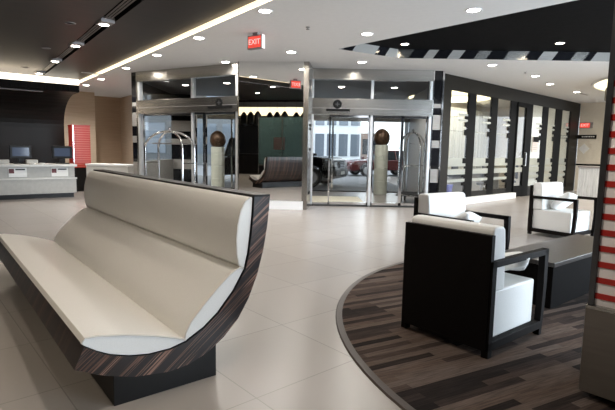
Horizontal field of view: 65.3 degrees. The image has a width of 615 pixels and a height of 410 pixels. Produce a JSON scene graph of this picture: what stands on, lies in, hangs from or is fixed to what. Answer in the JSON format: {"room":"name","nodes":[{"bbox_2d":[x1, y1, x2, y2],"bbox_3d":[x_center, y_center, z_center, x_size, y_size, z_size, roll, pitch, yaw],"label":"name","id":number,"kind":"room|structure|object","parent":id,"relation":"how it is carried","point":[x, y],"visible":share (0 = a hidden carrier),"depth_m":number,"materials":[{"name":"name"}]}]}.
{"room":"hotel lobby","nodes":[
{"label":"hotel lobby","id":0,"kind":"room"},
{"bbox_2d":[0,86,76,162],"bbox_3d":[-11.616,-1.585,11.150,11.200,2.930,2.000,-4,8,-37],"label":"wall","id":1,"kind":"structure","parent":0,"point":[35,119],"depth_m":14.45,"materials":[{"name":"black paint"}]},
{"bbox_2d":[64,91,96,162],"bbox_3d":[-9.315,-2.488,17.181,3.250,3.420,0.101,-4,8,-37],"label":"wall","id":2,"kind":"structure","parent":0,"point":[80,108],"depth_m":17.75,"materials":[{"name":"beige paint"}]},
{"bbox_2d":[95,96,121,163],"bbox_3d":[-8.376,-2.742,19.521,2.000,3.420,0.100,-4,8,-37],"label":"wall","id":3,"kind":"structure","parent":0,"point":[107,109],"depth_m":19.60,"materials":[{"name":"beige paint"}]},
{"bbox_2d":[120,95,132,163],"bbox_3d":[-7.187,-2.659,19.306,0.100,3.350,1.700,-4,8,-37],"label":"wall","id":4,"kind":"structure","parent":0,"point":[125,102],"depth_m":19.30,"materials":[{"name":"brown paint"}]},
{"bbox_2d":[0,0,255,79],"bbox_3d":[-8.274,-3.382,10.228,22.566,0.001,17.064,1,7,0],"label":"ceiling","id":5,"kind":"structure","parent":0,"point":[26,26],"depth_m":8.41,"materials":[{"name":"paint"}]},
{"bbox_2d":[0,72,78,93],"bbox_3d":[-11.358,-3.240,10.992,11.600,0.575,2.020,-4,8,-37],"label":"canopy","id":6,"kind":"object","parent":5,"relation":"attached to","point":[14,80],"visible":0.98,"depth_m":13.37,"materials":[{"name":"white paint"}]},
{"bbox_2d":[0,88,42,91],"bbox_3d":[-11.131,-2.909,10.557,9.400,0.025,0.150,-4,8,-37],"label":"lamp","id":7,"kind":"object","parent":6,"relation":"attached to","point":[0,88],"depth_m":12.97,"materials":[{"name":"grey"}]},
{"bbox_2d":[0,72,78,84],"bbox_3d":[-11.739,-3.412,11.476,11.600,0.360,0.040,-4,8,-37],"label":"lamp","id":8,"kind":"object","parent":6,"relation":"on","point":[10,77],"depth_m":14.15,"materials":[{"name":"white"}]},
{"bbox_2d":[40,0,143,74],"bbox_3d":[-4.215,-3.209,9.149,0.140,0.032,12.206,-4,8,-36],"label":"trim","id":9,"kind":"structure","parent":5,"relation":"attached to","point":[63,54],"depth_m":8.54,"materials":[{"name":"grey metal"}]},
{"bbox_2d":[34,71,44,73],"bbox_3d":[-7.584,-3.764,13.589,0.220,0.090,0.320,-4,9,-40],"label":"spotlight","id":10,"kind":"object","parent":9,"relation":"attached to","point":[36,72],"visible":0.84,"depth_m":13.51,"materials":[{"name":"grey"}]},
{"bbox_2d":[49,58,61,62],"bbox_3d":[-6.070,-3.500,11.566,0.220,0.090,0.320,-4,9,-40],"label":"spotlight","id":11,"kind":"object","parent":9,"relation":"attached to","point":[57,60],"visible":0.8,"depth_m":11.49,"materials":[{"name":"grey metal"}]},
{"bbox_2d":[68,40,83,47],"bbox_3d":[-4.670,-3.256,9.694,0.220,0.090,0.320,-4,9,-40],"label":"spotlight","id":12,"kind":"object","parent":9,"relation":"attached to","point":[78,44],"visible":0.86,"depth_m":9.62,"materials":[{"name":"grey metal"}]},
{"bbox_2d":[95,16,114,26],"bbox_3d":[-3.341,-3.024,7.918,0.220,0.090,0.320,-4,9,-40],"label":"spotlight","id":13,"kind":"object","parent":9,"relation":"attached to","point":[103,21],"visible":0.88,"depth_m":7.84,"materials":[{"name":"grey"}]},
{"bbox_2d":[79,0,270,82],"bbox_3d":[-2.176,-3.037,8.571,0.030,0.070,17.190,-4,8,-37],"label":"light","id":14,"kind":"object","parent":5,"relation":"attached to","point":[256,3],"visible":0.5,"depth_m":8.40,"materials":[{"name":"white"}]},
{"bbox_2d":[147,159,172,179],"bbox_3d":[-4.733,-0.934,15.179,0.100,0.970,3.150,1,7,0],"label":"wall","id":15,"kind":"structure","parent":0,"point":[166,166],"depth_m":15.48,"materials":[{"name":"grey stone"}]},
{"bbox_2d":[171,94,191,182],"bbox_3d":[-4.307,-2.297,16.666,0.800,3.350,0.120,1,7,0],"label":"wall","id":16,"kind":"structure","parent":0,"point":[181,123],"depth_m":16.63,"materials":[{"name":"grey stone"}]},
{"bbox_2d":[142,82,171,99],"bbox_3d":[-4.686,-3.357,14.897,0.100,0.850,3.150,1,7,0],"label":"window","id":17,"kind":"structure","parent":16,"relation":"attached to","point":[150,92],"depth_m":14.45,"materials":[{"name":"glass"}]},
{"bbox_2d":[143,76,445,99],"bbox_3d":[-0.689,-3.472,14.075,8.190,0.060,5.440,1,7,0],"label":"ceiling","id":18,"kind":"structure","parent":0,"point":[214,86],"depth_m":14.14,"materials":[{"name":"grey"}]},
{"bbox_2d":[0,175,593,409],"bbox_3d":[-0.005,0.286,10.101,36.000,0.100,32.000,1,7,0],"label":"floor","id":19,"kind":"structure","parent":0,"point":[285,350],"depth_m":3.86,"materials":[{"name":"tile"}]},
{"bbox_2d":[0,163,76,199],"bbox_3d":[-8.849,-0.533,11.439,6.030,0.880,0.920,-4,8,-37],"label":"reception desk","id":20,"kind":"object","parent":19,"relation":"on","point":[47,180],"visible":0.96,"depth_m":12.37,"materials":[{"name":"light grey stone"}]},
{"bbox_2d":[0,160,8,163],"bbox_3d":[-7.701,-1.091,12.136,0.260,0.110,0.180,-4,8,-37],"label":"box","id":21,"kind":"object","parent":20,"relation":"on","point":[1,161],"visible":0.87,"depth_m":12.08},
{"bbox_2d":[9,145,31,163],"bbox_3d":[-7.491,-1.319,12.534,0.500,0.480,0.220,-4,8,-37],"label":"monitor","id":22,"kind":"object","parent":20,"relation":"on","point":[20,152],"visible":0.88,"depth_m":12.49,"materials":[{"name":"black paint"}]},
{"bbox_2d":[26,160,37,163],"bbox_3d":[-7.192,-1.126,12.523,0.260,0.110,0.180,-4,8,-37],"label":"box","id":23,"kind":"object","parent":20,"relation":"on","point":[27,161],"visible":0.88,"depth_m":12.44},
{"bbox_2d":[0,163,76,166],"bbox_3d":[-8.845,-0.941,11.395,6.030,0.060,0.910,-4,8,-37],"label":"countertop","id":24,"kind":"structure","parent":20,"relation":"on","point":[10,164],"depth_m":12.35,"materials":[{"name":"grey stone"}]},
{"bbox_2d":[51,146,71,163],"bbox_3d":[-6.711,-1.373,13.127,0.500,0.480,0.220,-3,8,-30],"label":"monitor","id":25,"kind":"object","parent":20,"relation":"on","point":[62,152],"visible":1,"depth_m":13.09,"materials":[{"name":"black paint"}]},
{"bbox_2d":[68,125,90,190],"bbox_3d":[-6.915,-1.419,14.596,0.520,1.985,0.550,-4,8,-37],"label":"display","id":26,"kind":"object","parent":19,"relation":"on","point":[79,135],"visible":0.87,"depth_m":14.39,"materials":[{"name":"red lacquer"}]},
{"bbox_2d":[85,163,132,175],"bbox_3d":[-5.646,-0.751,13.889,1.350,0.870,0.540,2,7,11],"label":"reception desk","id":27,"kind":"object","parent":19,"relation":"on","point":[127,168],"depth_m":13.61,"materials":[{"name":"grey"}]},
{"bbox_2d":[85,163,132,166],"bbox_3d":[-5.638,-1.159,13.842,1.350,0.050,0.540,2,7,11],"label":"countertop","id":28,"kind":"structure","parent":27,"relation":"on","point":[91,164],"depth_m":13.61,"materials":[{"name":"white paint"}]},
{"bbox_2d":[0,169,269,405],"bbox_3d":[-1.821,0.335,4.125,1.172,1.112,3.584,-4,8,-38],"label":"bench","id":29,"kind":"object","parent":19,"relation":"on","point":[138,290],"visible":1,"depth_m":3.17,"materials":[{"name":"white leather"}]},
{"bbox_2d":[0,234,183,354],"bbox_3d":[-2.031,0.562,3.987,0.565,0.166,3.556,-4,8,-38],"label":"seat cushion","id":30,"kind":"object","parent":29,"relation":"on","point":[92,308],"depth_m":3.17,"materials":[{"name":"beige leather"}]},
{"bbox_2d":[54,207,243,339],"bbox_3d":[-1.661,0.404,4.263,0.396,0.379,3.556,-4,8,-38],"label":"lumbar cushion","id":31,"kind":"object","parent":29,"relation":"on","point":[195,293],"depth_m":3.41,"materials":[{"name":"beige leather"}]},
{"bbox_2d":[84,171,251,267],"bbox_3d":[-1.497,-0.008,4.341,0.117,0.440,3.556,-4,8,-38],"label":"cushion","id":32,"kind":"object","parent":29,"relation":"on","point":[211,225],"depth_m":3.61,"materials":[{"name":"beige leather"}]},
{"bbox_2d":[131,72,138,174],"bbox_3d":[-4.636,-1.878,13.007,0.250,3.350,0.080,5,8,29],"label":"striped column","id":33,"kind":"structure","parent":19,"relation":"on","point":[133,74],"depth_m":12.95,"materials":[{"name":"grey stone"}]},
{"bbox_2d":[144,127,195,182],"bbox_3d":[-3.382,-0.971,11.824,1.149,1.870,0.672,3,7,18],"label":"luggage cart","id":34,"kind":"object","parent":19,"relation":"on","point":[164,132],"visible":0.69,"depth_m":11.72,"materials":[{"name":"silver metal"}]},
{"bbox_2d":[137,63,237,188],"bbox_3d":[-3.055,-1.750,12.170,3.336,3.350,0.285,5,8,29],"label":"door","id":35,"kind":"structure","parent":19,"relation":"on","point":[193,106],"depth_m":11.92,"materials":[{"name":"metal"}]},
{"bbox_2d":[210,131,225,187],"bbox_3d":[-2.903,-1.433,15.545,0.510,1.934,0.510,1,7,0],"label":"post","id":36,"kind":"object","parent":19,"relation":"on","point":[217,138],"visible":0.92,"depth_m":15.37,"materials":[{"name":"beige stone"}]},
{"bbox_2d":[302,61,312,209],"bbox_3d":[0.014,-1.601,11.393,0.106,3.350,0.920,2,7,6],"label":"door frame","id":37,"kind":"object","parent":19,"relation":"on","point":[308,86],"visible":1,"depth_m":11.05,"materials":[{"name":"silver metal"}]},
{"bbox_2d":[312,196,362,201],"bbox_3d":[0.813,-0.165,13.595,1.380,0.020,1.550,1,7,0],"label":"door mat","id":38,"kind":"object","parent":19,"relation":"on","point":[314,198],"visible":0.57,"depth_m":13.50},
{"bbox_2d":[311,68,433,207],"bbox_3d":[1.556,-1.628,11.876,2.950,3.350,0.285,1,7,0],"label":"door","id":39,"kind":"structure","parent":19,"relation":"on","point":[372,108],"depth_m":11.68,"materials":[{"name":"metal"}]},
{"bbox_2d":[373,129,389,194],"bbox_3d":[2.357,-1.394,15.387,0.510,2.094,0.510,1,7,0],"label":"post","id":40,"kind":"object","parent":19,"relation":"on","point":[381,137],"visible":1,"depth_m":15.22,"materials":[{"name":"beige stone"}]},
{"bbox_2d":[395,129,424,201],"bbox_3d":[2.871,-1.078,13.208,0.671,2.000,1.032,4,7,20],"label":"luggage cart","id":41,"kind":"object","parent":19,"relation":"on","point":[403,193],"visible":0.84,"depth_m":13.04,"materials":[{"name":"silver metal"}]},
{"bbox_2d":[423,71,444,192],"bbox_3d":[3.162,-1.620,12.077,0.280,3.350,0.520,1,7,0],"label":"striped column","id":42,"kind":"structure","parent":19,"relation":"on","point":[439,76],"depth_m":11.82,"materials":[{"name":"grey stone"}]},
{"bbox_2d":[447,184,452,191],"bbox_3d":[3.772,-0.303,13.058,0.344,0.530,0.344,1,7,0],"label":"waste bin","id":43,"kind":"object","parent":19,"relation":"on","point":[449,186],"visible":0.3,"depth_m":12.90,"materials":[{"name":"blue plastic"}]},
{"bbox_2d":[447,174,462,191],"bbox_3d":[4.350,-0.590,14.711,1.400,0.740,0.700,-5,9,-42],"label":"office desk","id":44,"kind":"object","parent":19,"relation":"on","point":[457,187],"visible":0.14,"depth_m":15.19,"materials":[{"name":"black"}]},
{"bbox_2d":[336,261,614,409],"bbox_3d":[3.231,1.014,3.886,6.000,0.012,6.000,1,7,0],"label":"carpet","id":45,"kind":"object","parent":19,"relation":"on","point":[416,368],"visible":0.47,"depth_m":3.23,"materials":[{"name":"brown carpet"}]},
{"bbox_2d":[413,192,510,249],"bbox_3d":[1.790,0.326,5.626,0.750,0.897,0.812,-4,8,-36],"label":"lounge armchair","id":46,"kind":"object","parent":45,"relation":"on","point":[449,205],"visible":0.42,"depth_m":5.66,"materials":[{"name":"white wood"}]},
{"bbox_2d":[418,192,465,216],"bbox_3d":[1.639,0.080,5.814,0.690,0.457,0.193,-4,8,-36],"label":"cushion","id":47,"kind":"object","parent":46,"relation":"on","point":[449,204],"depth_m":5.69,"materials":[{"name":"white leather"}]},
{"bbox_2d":[453,212,481,222],"bbox_3d":[1.776,0.215,5.569,0.330,0.306,0.416,7,9,41],"label":"throw pillow","id":48,"kind":"object","parent":46,"relation":"on","point":[466,215],"visible":0.28,"depth_m":5.42,"materials":[{"name":"white fabric"}]},
{"bbox_2d":[401,215,548,358],"bbox_3d":[1.293,0.538,3.725,0.812,0.897,0.750,-4,9,-39],"label":"lounge armchair","id":49,"kind":"object","parent":45,"relation":"on","point":[456,285],"visible":1,"depth_m":3.44,"materials":[{"name":"brown wood"}]},
{"bbox_2d":[412,215,504,290],"bbox_3d":[1.091,0.335,3.534,0.193,0.457,0.690,-4,9,-39],"label":"cushion","id":50,"kind":"object","parent":49,"relation":"on","point":[498,232],"depth_m":3.31,"materials":[{"name":"white leather"}]},
{"bbox_2d":[505,252,529,270],"bbox_3d":[1.470,0.445,3.714,0.451,0.245,0.416,4,7,22],"label":"throw pillow","id":51,"kind":"object","parent":49,"relation":"on","point":[522,265],"visible":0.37,"depth_m":3.51,"materials":[{"name":"white fabric"}]},
{"bbox_2d":[504,234,593,308],"bbox_3d":[2.724,0.646,5.059,1.850,0.428,0.560,-4,9,-39],"label":"coffee table","id":52,"kind":"object","parent":45,"relation":"on","point":[570,257],"visible":0.62,"depth_m":4.58,"materials":[{"name":"brown wood"}]},
{"bbox_2d":[578,3,614,402],"bbox_3d":[2.128,-0.533,2.497,0.690,3.337,0.842,-5,9,-42],"label":"pillar","id":53,"kind":"structure","parent":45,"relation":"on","point":[597,366],"depth_m":2.65,"materials":[{"name":"red"}]},
{"bbox_2d":[471,173,498,190],"bbox_3d":[5.904,-0.757,16.411,1.400,0.740,0.700,-5,9,-42],"label":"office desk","id":54,"kind":"object","parent":19,"relation":"on","point":[495,182],"visible":0.18,"depth_m":16.13,"materials":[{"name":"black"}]},
{"bbox_2d":[476,180,493,189],"bbox_3d":[5.383,-0.710,14.642,0.544,0.965,0.519,3,7,18],"label":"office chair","id":55,"kind":"object","parent":19,"relation":"on","point":[477,183],"visible":0.31,"depth_m":14.49,"materials":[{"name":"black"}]},
{"bbox_2d":[501,165,517,182],"bbox_3d":[6.790,-0.865,16.207,0.544,0.965,0.519,3,7,18],"label":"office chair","id":56,"kind":"object","parent":19,"relation":"on","point":[516,173],"visible":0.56,"depth_m":15.93,"materials":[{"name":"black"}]},
{"bbox_2d":[527,182,596,236],"bbox_3d":[4.374,0.074,8.221,0.750,0.897,0.812,-4,8,-35],"label":"lounge armchair","id":57,"kind":"object","parent":19,"relation":"on","point":[542,218],"visible":0.84,"depth_m":8.14,"materials":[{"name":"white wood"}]},
{"bbox_2d":[533,182,562,209],"bbox_3d":[4.225,-0.172,8.411,0.690,0.457,0.193,-4,8,-35],"label":"cushion","id":58,"kind":"object","parent":57,"relation":"on","point":[541,190],"depth_m":8.25,"materials":[{"name":"white leather"}]},
{"bbox_2d":[550,192,577,209],"bbox_3d":[4.391,-0.063,8.220,0.423,0.338,0.304,-5,9,-43],"label":"throw pillow","id":59,"kind":"object","parent":57,"relation":"on","point":[558,205],"visible":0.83,"depth_m":8.14,"materials":[{"name":"white fabric"}]},
{"bbox_2d":[577,166,599,196],"bbox_3d":[9.159,-0.734,15.491,0.700,1.030,0.680,7,9,42],"label":"podium","id":60,"kind":"object","parent":19,"relation":"on","point":[588,176],"visible":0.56,"depth_m":15.28,"materials":[{"name":"grey wood"}]},
{"bbox_2d":[79,0,608,107],"bbox_3d":[4.267,-3.472,13.681,27.600,0.001,24.000,1,7,0],"label":"ceiling","id":61,"kind":"structure","parent":0,"point":[334,25],"depth_m":9.29,"materials":[{"name":"white paint"}]},
{"bbox_2d":[192,36,205,39],"bbox_3d":[-1.953,-3.000,8.636,0.235,0.010,0.235,1,7,0],"label":"recessed light","id":62,"kind":"object","parent":61,"relation":"in","point":[195,37],"visible":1,"depth_m":8.64,"materials":[{"name":"white plastic"}]},
{"bbox_2d":[248,32,264,49],"bbox_3d":[-0.874,-2.796,8.183,0.315,0.270,0.104,5,8,33],"label":"exit sign","id":63,"kind":"object","parent":61,"relation":"hanging from","point":[256,41],"visible":1,"depth_m":8.13,"materials":[{"name":"red plastic"}]},
{"bbox_2d":[257,9,272,13],"bbox_3d":[-0.607,-2.767,6.858,0.235,0.010,0.235,1,7,0],"label":"recessed light","id":64,"kind":"object","parent":61,"relation":"in","point":[264,11],"visible":1,"depth_m":6.86,"materials":[{"name":"white plastic"}]},
{"bbox_2d":[360,32,373,35],"bbox_3d":[1.006,-2.881,8.099,0.235,0.010,0.235,1,7,0],"label":"recessed light","id":65,"kind":"object","parent":61,"relation":"in","point":[364,33],"visible":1,"depth_m":8.10,"materials":[{"name":"white plastic"}]},
{"bbox_2d":[465,8,482,12],"bbox_3d":[2.292,-2.684,6.619,0.235,0.010,0.235,1,7,0],"label":"recessed light","id":66,"kind":"object","parent":61,"relation":"in","point":[469,10],"visible":1,"depth_m":6.62,"materials":[{"name":"white plastic"}]},
{"bbox_2d":[341,0,614,60],"bbox_3d":[5.074,-2.753,6.852,8.960,0.180,6.610,1,7,0],"label":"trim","id":67,"kind":"structure","parent":61,"relation":"attached to","point":[585,26],"depth_m":9.01,"materials":[{"name":"black paint"}]},
{"bbox_2d":[591,77,607,100],"bbox_3d":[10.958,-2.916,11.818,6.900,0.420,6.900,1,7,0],"label":"lamp","id":68,"kind":"object","parent":61,"relation":"attached to","point":[601,84],"visible":0.54,"depth_m":13.29,"materials":[{"name":"white"}]},
{"bbox_2d":[402,88,427,191],"bbox_3d":[3.437,-1.905,14.570,0.120,3.350,4.600,1,7,0],"label":"wall","id":69,"kind":"structure","parent":0,"point":[419,125],"depth_m":15.11,"materials":[{"name":"clear glass"},{"name":"brushed metal"}]},
{"bbox_2d":[312,95,410,192],"bbox_3d":[1.739,-2.026,16.070,3.400,3.180,0.120,1,7,0],"label":"door","id":70,"kind":"structure","parent":69,"relation":"in","point":[316,117],"depth_m":15.92,"materials":[{"name":"metal"}]},
{"bbox_2d":[451,103,489,111],"bbox_3d":[6.064,-2.424,19.474,5.873,3.350,0.100,-5,9,-43],"label":"wall","id":71,"kind":"structure","parent":0,"point":[457,105],"depth_m":19.58,"materials":[{"name":"beige paint"}]},
{"bbox_2d":[473,111,489,157],"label":"sheer curtain","id":72,"kind":"object","parent":71,"relation":"hanging from","point":[481,139],"depth_m":20.04,"materials":[{"name":"white fabric"}]},
{"bbox_2d":[494,107,524,185],"bbox_3d":[9.435,-2.452,20.266,0.100,3.350,3.324,-5,9,-43],"label":"wall","id":73,"kind":"structure","parent":0,"point":[503,113],"depth_m":20.99,"materials":[{"name":"white paint"}]},
{"bbox_2d":[439,73,580,195],"bbox_3d":[6.911,-1.938,15.447,9.770,3.347,0.061,-5,9,-42],"label":"wall","id":74,"kind":"structure","parent":0,"point":[452,82],"depth_m":14.05,"materials":[{"name":"black paint"}]},
{"bbox_2d":[448,107,466,157],"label":"sheer curtain","id":75,"kind":"object","parent":74,"relation":"hanging from","point":[456,144],"depth_m":18.75,"materials":[{"name":"white fabric"}]},
{"bbox_2d":[447,90,468,185],"bbox_3d":[3.991,-1.655,12.728,0.890,2.660,0.026,-5,9,-42],"label":"window","id":76,"kind":"structure","parent":74,"relation":"in","point":[451,161],"depth_m":12.83,"materials":[{"name":"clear glass"}]},
{"bbox_2d":[451,90,467,102],"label":"lamp","id":77,"kind":"object","parent":74,"relation":"attached to","point":[464,99],"depth_m":16.61,"materials":[{"name":"white"}]},
{"bbox_2d":[472,116,490,183],"bbox_3d":[4.939,-1.738,13.599,0.890,2.660,0.026,-5,9,-42],"label":"window","id":78,"kind":"structure","parent":74,"relation":"in","point":[476,161],"depth_m":13.71,"materials":[{"name":"clear glass"}]},
{"bbox_2d":[477,95,490,101],"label":"lamp","id":79,"kind":"object","parent":74,"relation":"attached to","point":[479,98],"depth_m":15.93,"materials":[{"name":"white"}]},
{"bbox_2d":[465,192,515,203],"bbox_3d":[4.932,-0.173,13.689,4.220,0.170,0.160,-5,9,-42],"label":"baseboard","id":80,"kind":"structure","parent":74,"relation":"attached to","point":[492,197],"depth_m":13.90,"materials":[{"name":"white plastic"}]},
{"bbox_2d":[493,119,510,181],"bbox_3d":[5.861,-1.819,14.447,0.860,2.660,0.027,-5,9,-43],"label":"window","id":81,"kind":"structure","parent":74,"relation":"in","point":[498,161],"depth_m":14.55,"materials":[{"name":"clear glass"}]},
{"bbox_2d":[462,93,571,196],"bbox_3d":[7.071,-1.769,15.608,7.540,2.980,0.056,-5,9,-42],"label":"trim","id":82,"kind":"structure","parent":74,"relation":"attached to","point":[472,98],"depth_m":14.85,"materials":[{"name":"black"}]},
{"bbox_2d":[512,102,527,196],"bbox_3d":[6.759,-1.744,15.254,0.720,2.960,0.153,-5,9,-42],"label":"door","id":83,"kind":"structure","parent":74,"relation":"in","point":[517,161],"depth_m":15.36,"materials":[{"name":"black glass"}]},
{"bbox_2d":[528,105,542,185],"bbox_3d":[7.635,-1.975,16.085,0.800,2.660,0.034,-5,9,-42],"label":"window","id":84,"kind":"structure","parent":74,"relation":"in","point":[537,110],"depth_m":16.10,"materials":[{"name":"clear glass"}]},
{"bbox_2d":[532,137,538,151],"bbox_3d":[7.620,-2.020,16.038,0.480,0.500,0.009,-5,9,-43],"label":"notice sheet","id":85,"kind":"object","parent":84,"relation":"attached to","point":[535,143],"visible":1,"depth_m":16.03,"materials":[{"name":"paper"}]},
{"bbox_2d":[544,108,555,181],"bbox_3d":[8.520,-2.053,16.899,0.650,2.660,0.034,-5,9,-42],"label":"window","id":86,"kind":"structure","parent":74,"relation":"in","point":[551,118],"depth_m":16.92,"materials":[{"name":"clear glass"}]},
{"bbox_2d":[557,110,568,182],"bbox_3d":[9.475,-2.136,17.777,0.730,2.660,0.034,-5,9,-42],"label":"window","id":87,"kind":"structure","parent":74,"relation":"in","point":[565,117],"depth_m":17.80,"materials":[{"name":"clear glass"}]},
{"bbox_2d":[574,102,605,189],"bbox_3d":[10.923,-2.194,18.292,0.100,3.350,1.150,-5,9,-42],"label":"wall","id":88,"kind":"structure","parent":0,"point":[589,112],"depth_m":18.30,"materials":[{"name":"beige paint"}]},
{"bbox_2d":[578,144,588,153],"bbox_3d":[10.653,-2.168,18.503,0.015,0.400,0.400,-5,9,-42],"label":"diamond sign","id":89,"kind":"object","parent":88,"relation":"attached to","point":[583,148],"visible":1,"depth_m":18.50,"materials":[{"name":"white paper"}]},
{"bbox_2d":[579,122,592,127],"bbox_3d":[10.668,-3.049,18.372,0.057,0.220,0.460,-5,9,-43],"label":"exit sign","id":90,"kind":"object","parent":88,"relation":"attached to","point":[584,124],"visible":1,"depth_m":18.34,"materials":[{"name":"red plastic"}]},
{"bbox_2d":[577,135,596,138],"bbox_3d":[10.695,-2.614,18.401,0.034,0.150,0.680,-5,9,-42],"label":"name plate","id":91,"kind":"object","parent":88,"relation":"attached to","point":[578,136],"visible":1,"depth_m":18.39,"materials":[{"name":"black"}]},
{"bbox_2d":[576,164,599,165],"bbox_3d":[10.867,-1.529,18.328,0.021,0.060,1.150,-5,9,-42],"label":"trim","id":92,"kind":"structure","parent":88,"relation":"attached to","point":[576,164],"depth_m":18.36,"materials":[{"name":"black"}]},
{"bbox_3d":[-0.834,-1.592,11.178,1.527,3.350,0.279,2,7,6],"label":"doors","id":93,"kind":"structure","parent":0,"visible":0},
{"bbox_2d":[238,61,304,200],"bbox_3d":[-0.847,-1.674,11.019,1.527,3.148,0.037,2,7,6],"label":"wall mirror","id":94,"kind":"object","parent":93,"relation":"attached to","point":[270,94],"visible":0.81,"depth_m":11.00,"materials":[{"name":"clear glass"}]},
{"bbox_2d":[269,200,302,209],"bbox_3d":[-0.880,-0.008,11.201,1.547,0.195,0.040,2,7,6],"label":"baseboard","id":95,"kind":"structure","parent":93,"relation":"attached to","point":[290,205],"depth_m":11.14,"materials":[{"name":"white plastic"}]},
{"label":"outside","id":96,"kind":"structure","parent":0,"visible":0},
{"bbox_2d":[197,165,575,191],"bbox_3d":[0.123,-6.401,67.814,120.000,0.100,103.800,1,7,0],"label":"street","id":97,"kind":"structure","parent":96,"point":[351,182],"depth_m":20.48,"materials":[{"name":"grey asphalt"}]},
{"bbox_2d":[144,96,234,164],"bbox_3d":[-8.799,-10.559,41.045,8.000,14.000,8.060,1,7,0],"label":"building","id":98,"kind":"structure","parent":97,"relation":"on","point":[153,124],"depth_m":37.58,"materials":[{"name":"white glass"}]},
{"bbox_2d":[225,138,347,186],"bbox_3d":[-0.870,-1.745,19.285,4.760,1.820,2.220,3,7,19],"label":"suv","id":99,"kind":"object","parent":97,"relation":"on","point":[340,170],"visible":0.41,"depth_m":18.21,"materials":[{"name":"black metal"}]},
{"bbox_2d":[338,162,344,167],"bbox_3d":[1.310,-1.547,18.546,0.080,0.240,0.720,3,7,19],"label":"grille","id":100,"kind":"object","parent":99,"relation":"attached to","point":[340,164],"depth_m":18.39,"materials":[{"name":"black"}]},
{"bbox_2d":[313,121,360,159],"bbox_3d":[1.127,-11.824,44.903,6.800,16.000,12.060,1,7,0],"label":"building","id":101,"kind":"structure","parent":97,"relation":"on","point":[347,134],"depth_m":39.59,"materials":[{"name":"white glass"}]},
{"bbox_2d":[360,133,375,158],"bbox_3d":[7.502,-7.852,65.485,3.700,3.600,8.060,1,7,0],"label":"building","id":102,"kind":"structure","parent":97,"relation":"on","point":[364,136],"depth_m":61.46,"materials":[{"name":"brick"}]},
{"bbox_2d":[345,150,402,175],"bbox_3d":[4.240,-2.408,27.476,4.560,1.440,2.120,-1,7,-17],"label":"car","id":103,"kind":"object","parent":97,"relation":"on","point":[353,165],"visible":0.5,"depth_m":26.71,"materials":[{"name":"red car paint"},{"name":"glass"},{"name":"rubber"}]},
{"bbox_3d":[-1.303,-1.949,14.168,0.120,3.350,5.415,2,7,4],"label":"wall","id":104,"kind":"structure","parent":0,"visible":0},
{"bbox_2d":[197,94,234,188],"bbox_3d":[-2.550,-2.132,16.268,2.680,3.180,0.120,1,7,0],"label":"door","id":105,"kind":"structure","parent":104,"relation":"in","point":[212,116],"depth_m":16.12,"materials":[{"name":"metal"}]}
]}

